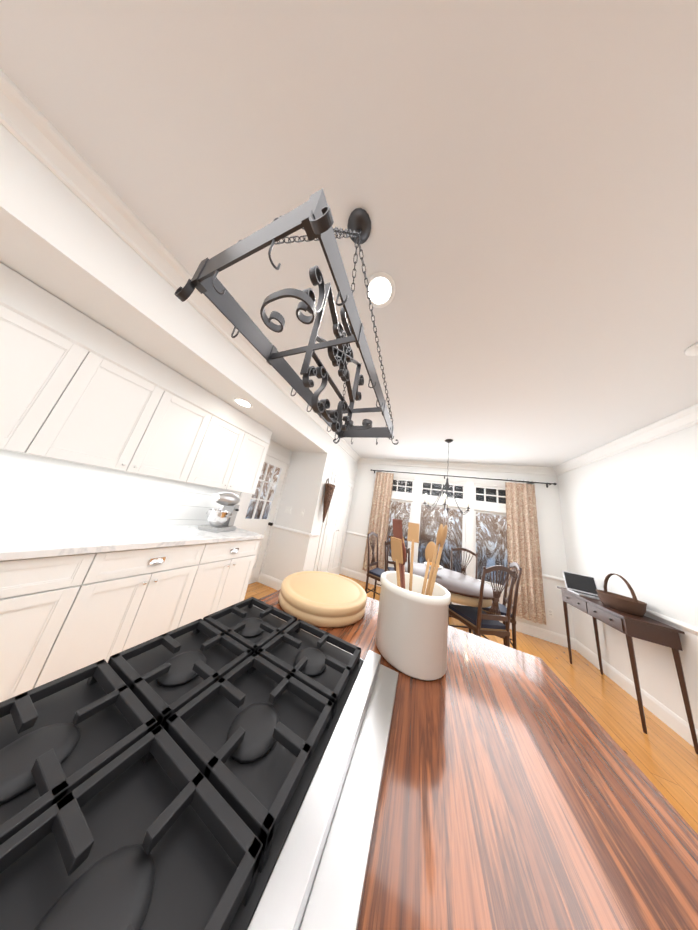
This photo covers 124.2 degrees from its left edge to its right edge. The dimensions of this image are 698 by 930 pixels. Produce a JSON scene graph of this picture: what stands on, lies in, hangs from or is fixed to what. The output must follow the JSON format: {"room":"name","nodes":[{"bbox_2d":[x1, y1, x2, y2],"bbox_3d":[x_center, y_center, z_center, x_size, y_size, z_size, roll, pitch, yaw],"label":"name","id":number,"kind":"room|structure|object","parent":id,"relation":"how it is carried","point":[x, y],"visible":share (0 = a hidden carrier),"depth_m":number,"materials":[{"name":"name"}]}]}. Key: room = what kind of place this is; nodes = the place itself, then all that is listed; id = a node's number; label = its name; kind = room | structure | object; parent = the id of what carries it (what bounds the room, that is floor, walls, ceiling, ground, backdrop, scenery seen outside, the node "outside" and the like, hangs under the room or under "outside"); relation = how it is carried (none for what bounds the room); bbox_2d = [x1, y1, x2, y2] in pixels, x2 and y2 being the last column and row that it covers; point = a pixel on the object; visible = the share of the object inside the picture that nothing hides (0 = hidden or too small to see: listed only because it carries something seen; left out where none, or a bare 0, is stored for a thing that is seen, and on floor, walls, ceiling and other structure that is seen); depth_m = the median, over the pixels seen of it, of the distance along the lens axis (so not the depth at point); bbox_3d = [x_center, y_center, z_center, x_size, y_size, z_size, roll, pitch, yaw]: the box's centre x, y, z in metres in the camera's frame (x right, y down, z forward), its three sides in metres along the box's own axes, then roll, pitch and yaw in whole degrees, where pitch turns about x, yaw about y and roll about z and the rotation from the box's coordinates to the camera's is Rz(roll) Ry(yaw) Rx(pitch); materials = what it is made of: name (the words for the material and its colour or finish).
{"room":"kitchen","nodes":[
{"label":"kitchen","id":0,"kind":"room"},
{"bbox_2d":[0,124,330,452],"bbox_3d":[-1.816,-1.338,0.813,0.800,0.430,6.160,4,-15,23],"label":"soffit","id":1,"kind":"structure","parent":0,"point":[60,240],"depth_m":1.10,"materials":[{"name":"white paint"}]},
{"bbox_2d":[233,398,252,407],"bbox_3d":[-1.168,-0.682,2.039,0.196,0.006,0.196,4,-15,23],"label":"recessed light","id":2,"kind":"object","parent":1,"relation":"in","point":[242,402],"visible":1,"depth_m":2.03,"materials":[{"name":"white"}]},
{"bbox_2d":[237,439,291,495],"bbox_3d":[-2.425,-0.258,0.705,0.100,2.750,6.360,4,-15,23],"label":"wall","id":3,"kind":"structure","parent":0,"point":[277,448],"depth_m":3.33,"materials":[{"name":"white paint"}]},
{"bbox_2d":[0,263,119,456],"bbox_3d":[-2.081,-0.645,0.877,0.330,0.940,0.939,4,-15,23],"label":"upper cabinet","id":4,"kind":"object","parent":3,"relation":"attached to","point":[76,386],"depth_m":1.09,"materials":[{"name":"white wood"}]},
{"bbox_2d":[0,449,237,524],"bbox_3d":[-2.425,-0.058,0.595,0.008,0.485,4.480,4,-15,23],"label":"backsplash","id":5,"kind":"structure","parent":3,"relation":"attached to","point":[37,490],"depth_m":1.47,"materials":[{"name":"white tile"}]},
{"bbox_2d":[48,337,225,483],"bbox_3d":[-1.791,-0.409,1.601,0.330,0.940,0.938,4,-15,23],"label":"upper cabinet","id":6,"kind":"object","parent":3,"relation":"attached to","point":[140,415],"depth_m":1.49,"materials":[{"name":"white wood"}]},
{"bbox_2d":[196,403,271,493],"bbox_3d":[-1.512,-0.182,2.298,0.330,0.940,0.876,4,-15,23],"label":"upper cabinet","id":7,"kind":"object","parent":3,"relation":"attached to","point":[237,453],"depth_m":2.23,"materials":[{"name":"white wood"}]},
{"bbox_2d":[237,455,286,583],"bbox_3d":[-1.470,0.864,2.996,0.106,2.035,0.702,4,-15,23],"label":"door","id":8,"kind":"structure","parent":3,"relation":"in","point":[260,525],"depth_m":3.10,"materials":[{"name":"white wood"}]},
{"bbox_2d":[233,449,290,581],"bbox_3d":[-1.518,0.806,2.997,0.118,2.140,0.824,4,-15,23],"label":"door frame","id":9,"kind":"structure","parent":3,"relation":"attached to","point":[272,454],"depth_m":3.20,"materials":[{"name":"white wood"}]},
{"bbox_2d":[273,524,312,536],"bbox_3d":[-0.987,1.112,3.134,0.826,0.060,0.026,4,-15,23],"label":"trim","id":10,"kind":"structure","parent":3,"relation":"attached to","point":[274,526],"depth_m":3.11,"materials":[{"name":"white"}]},
{"bbox_2d":[262,438,332,580],"bbox_3d":[-0.899,0.674,3.306,0.800,2.750,0.112,4,-15,23],"label":"wall","id":11,"kind":"structure","parent":0,"point":[288,554],"depth_m":3.20,"materials":[{"name":"white paint"}]},
{"bbox_2d":[306,442,357,570],"bbox_3d":[-0.274,0.942,3.926,0.100,2.750,1.590,4,-15,23],"label":"wall","id":12,"kind":"structure","parent":0,"point":[341,460],"depth_m":3.53,"materials":[{"name":"white paint"}]},
{"bbox_2d":[0,69,359,462],"bbox_3d":[-1.100,-1.225,1.384,0.085,0.125,7.750,4,-15,23],"label":"crown molding","id":13,"kind":"structure","parent":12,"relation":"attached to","point":[28,125],"depth_m":0.97,"materials":[{"name":"white"}]},
{"bbox_2d":[323,478,334,522],"bbox_3d":[-0.382,0.618,3.276,0.166,0.777,0.248,4,-15,23],"label":"wall basket","id":14,"kind":"object","parent":12,"relation":"hanging from","point":[329,491],"visible":1,"depth_m":3.22,"materials":[{"name":"wicker"}]},
{"bbox_2d":[313,468,354,572],"bbox_3d":[-0.261,1.253,3.853,0.020,2.125,1.200,4,-15,23],"label":"door frame","id":15,"kind":"structure","parent":12,"relation":"attached to","point":[338,473],"depth_m":3.51,"materials":[{"name":"white wood"}]},
{"bbox_2d":[316,474,352,574],"bbox_3d":[-0.245,1.295,3.833,0.058,2.020,1.038,4,-15,23],"label":"pantry door","id":16,"kind":"structure","parent":12,"relation":"in","point":[330,555],"depth_m":3.77,"materials":[{"name":"white wood"}]},
{"bbox_2d":[0,0,697,466],"bbox_3d":[0.275,-1.231,0.835,4.840,0.080,7.950,4,-15,23],"label":"ceiling","id":17,"kind":"structure","parent":0,"point":[516,180],"depth_m":0.77,"materials":[{"name":"white paint"}]},
{"bbox_2d":[174,188,398,444],"bbox_3d":[-0.029,-0.672,1.108,0.567,0.954,1.222,4,-15,23],"label":"pot rack","id":18,"kind":"object","parent":17,"relation":"hanging from","point":[312,216],"visible":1,"depth_m":0.78,"materials":[{"name":"grey metal"}]},
{"bbox_2d":[364,272,394,307],"bbox_3d":[0.196,-1.110,1.182,0.196,0.006,0.196,4,-15,23],"label":"recessed light","id":19,"kind":"object","parent":17,"relation":"in","point":[381,290],"visible":0.98,"depth_m":1.17,"materials":[{"name":"white"}]},
{"bbox_2d":[423,439,470,514],"bbox_3d":[1.528,0.145,2.862,0.644,1.136,0.670,4,-15,23],"label":"chandelier","id":20,"kind":"object","parent":17,"relation":"hanging from","point":[447,482],"visible":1,"depth_m":2.80,"materials":[{"name":"grey metal"}]},
{"bbox_2d":[684,342,697,355],"bbox_3d":[2.241,-0.740,1.165,0.120,0.033,0.120,4,-15,23],"label":"smoke detector","id":21,"kind":"object","parent":17,"relation":"attached to","point":[691,350],"visible":0.96,"depth_m":1.19,"materials":[{"name":"white"}]},
{"bbox_2d":[341,463,574,637],"bbox_3d":[1.802,1.282,3.822,3.840,2.750,0.100,4,-15,23],"label":"wall","id":22,"kind":"structure","parent":0,"point":[551,542],"depth_m":3.33,"materials":[{"name":"white paint"}]},
{"bbox_2d":[346,531,366,537],"bbox_3d":[0.188,1.614,4.291,0.550,0.060,0.026,4,-15,23],"label":"trim","id":23,"kind":"structure","parent":22,"relation":"attached to","point":[348,532],"depth_m":4.29,"materials":[{"name":"white"}]},
{"bbox_2d":[364,469,545,603],"bbox_3d":[1.905,1.209,3.785,3.010,2.085,0.135,4,-15,23],"label":"window frames","id":24,"kind":"structure","parent":22,"relation":"in","point":[415,498],"depth_m":3.76,"materials":[{"name":"white wood"}]},
{"bbox_2d":[360,458,555,475],"bbox_3d":[2.031,0.004,4.042,3.750,0.125,0.085,4,-15,23],"label":"crown molding","id":25,"kind":"structure","parent":22,"relation":"attached to","point":[428,464],"depth_m":3.86,"materials":[{"name":"white"}]},
{"bbox_2d":[371,469,556,487],"bbox_3d":[2.090,0.251,3.912,3.364,0.080,0.130,4,-15,23],"label":"curtain rod","id":26,"kind":"object","parent":22,"relation":"attached to","point":[472,477],"visible":0.96,"depth_m":3.69,"materials":[{"name":"grey metal"}]},
{"bbox_2d":[362,470,393,570],"bbox_3d":[0.674,1.188,4.125,0.445,2.237,0.079,4,-15,23],"label":"curtain","id":27,"kind":"object","parent":26,"relation":"hanging from","point":[380,510],"visible":0.75,"depth_m":4.13,"materials":[{"name":"beige fabric"}]},
{"bbox_2d":[505,479,545,624],"bbox_3d":[2.972,1.345,3.153,0.445,2.237,0.079,4,-15,23],"label":"curtain","id":28,"kind":"object","parent":26,"relation":"hanging from","point":[523,548],"visible":0.92,"depth_m":3.13,"materials":[{"name":"beige fabric"}]},
{"bbox_2d":[259,567,697,746],"bbox_3d":[0.605,2.007,2.138,4.640,0.140,3.325,4,-15,23],"label":"baseboard","id":29,"kind":"structure","parent":22,"relation":"attached to","point":[676,723],"depth_m":2.35,"materials":[{"name":"white wood"}]},
{"bbox_2d":[547,608,553,617],"bbox_3d":[3.146,2.316,2.885,0.070,0.110,0.009,4,-15,23],"label":"outlet","id":30,"kind":"object","parent":22,"relation":"attached to","point":[550,613],"visible":1,"depth_m":2.88,"materials":[{"name":"white plastic"}]},
{"bbox_2d":[542,574,564,582],"bbox_3d":[3.285,1.826,2.981,0.290,0.060,0.026,4,-15,23],"label":"trim","id":31,"kind":"structure","parent":22,"relation":"attached to","point":[543,575],"depth_m":2.97,"materials":[{"name":"white"}]},
{"bbox_2d":[244,574,697,833],"bbox_3d":[-0.200,1.463,0.148,4.840,0.060,7.950,4,-15,23],"label":"floor","id":32,"kind":"structure","parent":0,"point":[663,756],"depth_m":1.65,"materials":[{"name":"brown wood"}]},
{"bbox_2d":[0,553,115,701],"bbox_3d":[-2.021,0.835,0.863,0.644,0.876,0.755,4,-15,23],"label":"base cabinet","id":33,"kind":"object","parent":32,"relation":"on","point":[73,598],"depth_m":0.98,"materials":[{"name":"white wood"}]},
{"bbox_2d":[0,525,263,560],"bbox_3d":[-2.153,0.216,0.406,0.668,0.040,4.495,4,-15,23],"label":"countertop","id":34,"kind":"structure","parent":33,"relation":"on","point":[17,542],"depth_m":1.25,"materials":[{"name":"white stone"}]},
{"bbox_2d":[198,492,239,532],"bbox_3d":[-1.484,0.539,2.184,0.321,0.433,0.413,4,-15,23],"label":"stand mixer","id":35,"kind":"object","parent":34,"relation":"on","point":[221,520],"visible":1,"depth_m":2.09,"materials":[{"name":"silver metal"}]},
{"bbox_2d":[60,545,211,676],"bbox_3d":[-1.794,1.020,1.432,0.644,0.876,0.755,4,-15,23],"label":"base cabinet","id":36,"kind":"object","parent":32,"relation":"on","point":[144,595],"depth_m":1.31,"materials":[{"name":"white wood"}]},
{"bbox_2d":[188,541,259,623],"bbox_3d":[-1.576,1.197,1.974,0.644,0.876,0.698,4,-15,23],"label":"base cabinet","id":37,"kind":"object","parent":32,"relation":"on","point":[230,565],"depth_m":1.89,"materials":[{"name":"white wood"}]},
{"bbox_2d":[0,589,697,929],"bbox_3d":[-0.087,0.946,0.145,1.184,0.964,1.675,4,-15,23],"label":"kitchen island","id":38,"kind":"object","parent":32,"relation":"on","point":[267,762],"visible":1,"depth_m":0.29,"materials":[{"name":"brown wood"}]},
{"bbox_2d":[278,571,366,627],"bbox_3d":[-0.127,0.649,0.935,0.430,0.070,0.430,4,-15,23],"label":"cutting board","id":39,"kind":"object","parent":38,"relation":"on","point":[323,599],"visible":0.98,"depth_m":0.81,"materials":[{"name":"brown wood"}]},
{"bbox_2d":[375,519,450,680],"bbox_3d":[0.256,0.455,0.727,0.256,0.468,0.256,4,-15,23],"label":"utensil crock","id":40,"kind":"object","parent":38,"relation":"on","point":[411,637],"visible":1,"depth_m":0.61,"materials":[{"name":"white ceramic"}]},
{"bbox_2d":[365,532,384,598],"bbox_3d":[0.537,1.726,3.046,0.508,1.097,0.462,0,-17,34],"label":"chair","id":41,"kind":"object","parent":32,"relation":"on","point":[376,573],"visible":0.6,"depth_m":3.09,"materials":[{"name":"brown wood"}]},
{"bbox_2d":[385,541,409,572],"bbox_3d":[0.720,1.604,2.442,0.508,1.097,0.462,20,-17,-35],"label":"chair","id":42,"kind":"object","parent":32,"relation":"on","point":[407,551],"visible":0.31,"depth_m":2.44,"materials":[{"name":"brown wood"}]},
{"bbox_2d":[387,535,407,570],"bbox_3d":[0.903,1.863,3.329,0.462,1.097,0.508,10,-14,-1],"label":"chair","id":43,"kind":"object","parent":32,"relation":"on","point":[391,562],"visible":0.1,"depth_m":3.52,"materials":[{"name":"brown wood"}]},
{"bbox_2d":[404,562,500,606],"bbox_3d":[1.224,1.869,2.422,1.200,0.752,1.200,4,-15,23],"label":"dining table","id":44,"kind":"object","parent":32,"relation":"on","point":[462,589],"visible":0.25,"depth_m":2.21,"materials":[{"name":"brown"}]},
{"bbox_2d":[424,562,442,569],"bbox_3d":[1.197,1.452,2.625,0.250,0.131,0.250,4,-15,23],"label":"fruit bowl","id":45,"kind":"object","parent":44,"relation":"on","point":[439,567],"visible":0.17,"depth_m":2.60,"materials":[{"name":"white ceramic"}]},
{"bbox_2d":[449,547,477,618],"bbox_3d":[1.808,1.925,2.949,0.462,1.097,0.508,-1,-18,36],"label":"chair","id":46,"kind":"object","parent":32,"relation":"on","point":[463,570],"visible":0.38,"depth_m":3.17,"materials":[{"name":"brown wood"}]},
{"bbox_2d":[448,565,515,646],"bbox_3d":[1.437,1.625,2.026,0.462,1.097,0.508,13,-14,-10],"label":"chair","id":47,"kind":"object","parent":32,"relation":"on","point":[478,620],"visible":0.69,"depth_m":1.90,"materials":[{"name":"brown wood"}]},
{"bbox_2d":[469,562,521,649],"bbox_3d":[1.911,1.812,2.433,0.508,1.097,0.462,3,-16,26],"label":"chair","id":48,"kind":"object","parent":32,"relation":"on","point":[502,607],"visible":0.48,"depth_m":2.27,"materials":[{"name":"brown wood"}]},
{"bbox_2d":[557,586,697,754],"bbox_3d":[2.859,1.994,2.007,0.355,0.860,0.980,4,-15,23],"label":"console table","id":49,"kind":"object","parent":32,"relation":"on","point":[645,628],"visible":1,"depth_m":1.71,"materials":[{"name":"brown wood"}]},
{"bbox_2d":[562,571,599,599],"bbox_3d":[3.059,1.555,2.375,0.310,0.224,0.282,4,-15,23],"label":"laptop","id":50,"kind":"object","parent":49,"relation":"on","point":[584,585],"visible":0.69,"depth_m":2.46,"materials":[{"name":"silver metal"}]},
{"bbox_2d":[596,573,646,616],"bbox_3d":[2.917,1.368,1.997,0.289,0.349,0.370,4,-15,23],"label":"basket","id":51,"kind":"object","parent":49,"relation":"on","point":[633,605],"visible":1,"depth_m":1.91,"materials":[{"name":"wicker"}]},
{"bbox_2d":[557,424,697,729],"bbox_3d":[2.215,0.270,-0.431,0.100,2.750,7.950,4,-15,23],"label":"wall","id":52,"kind":"structure","parent":0,"point":[630,516],"depth_m":1.94,"materials":[{"name":"white paint"}]},
{"bbox_2d":[552,403,697,475],"bbox_3d":[3.120,-0.364,1.846,0.085,0.125,3.225,4,-15,23],"label":"crown molding","id":53,"kind":"structure","parent":52,"relation":"attached to","point":[688,417],"depth_m":2.04,"materials":[{"name":"white"}]},
{"bbox_2d":[645,609,697,634],"bbox_3d":[2.865,1.360,1.444,0.026,0.060,3.325,4,-15,23],"label":"trim","id":54,"kind":"structure","parent":52,"relation":"attached to","point":[677,623],"depth_m":1.68,"materials":[{"name":"white wood"}]},
{"label":"outside","id":55,"kind":"structure","parent":0,"visible":0},
{"bbox_2d":[245,462,507,585],"bbox_3d":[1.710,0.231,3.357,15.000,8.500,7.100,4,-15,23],"label":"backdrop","id":56,"kind":"structure","parent":55,"point":[438,518],"depth_m":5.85,"materials":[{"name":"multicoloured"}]}
]}

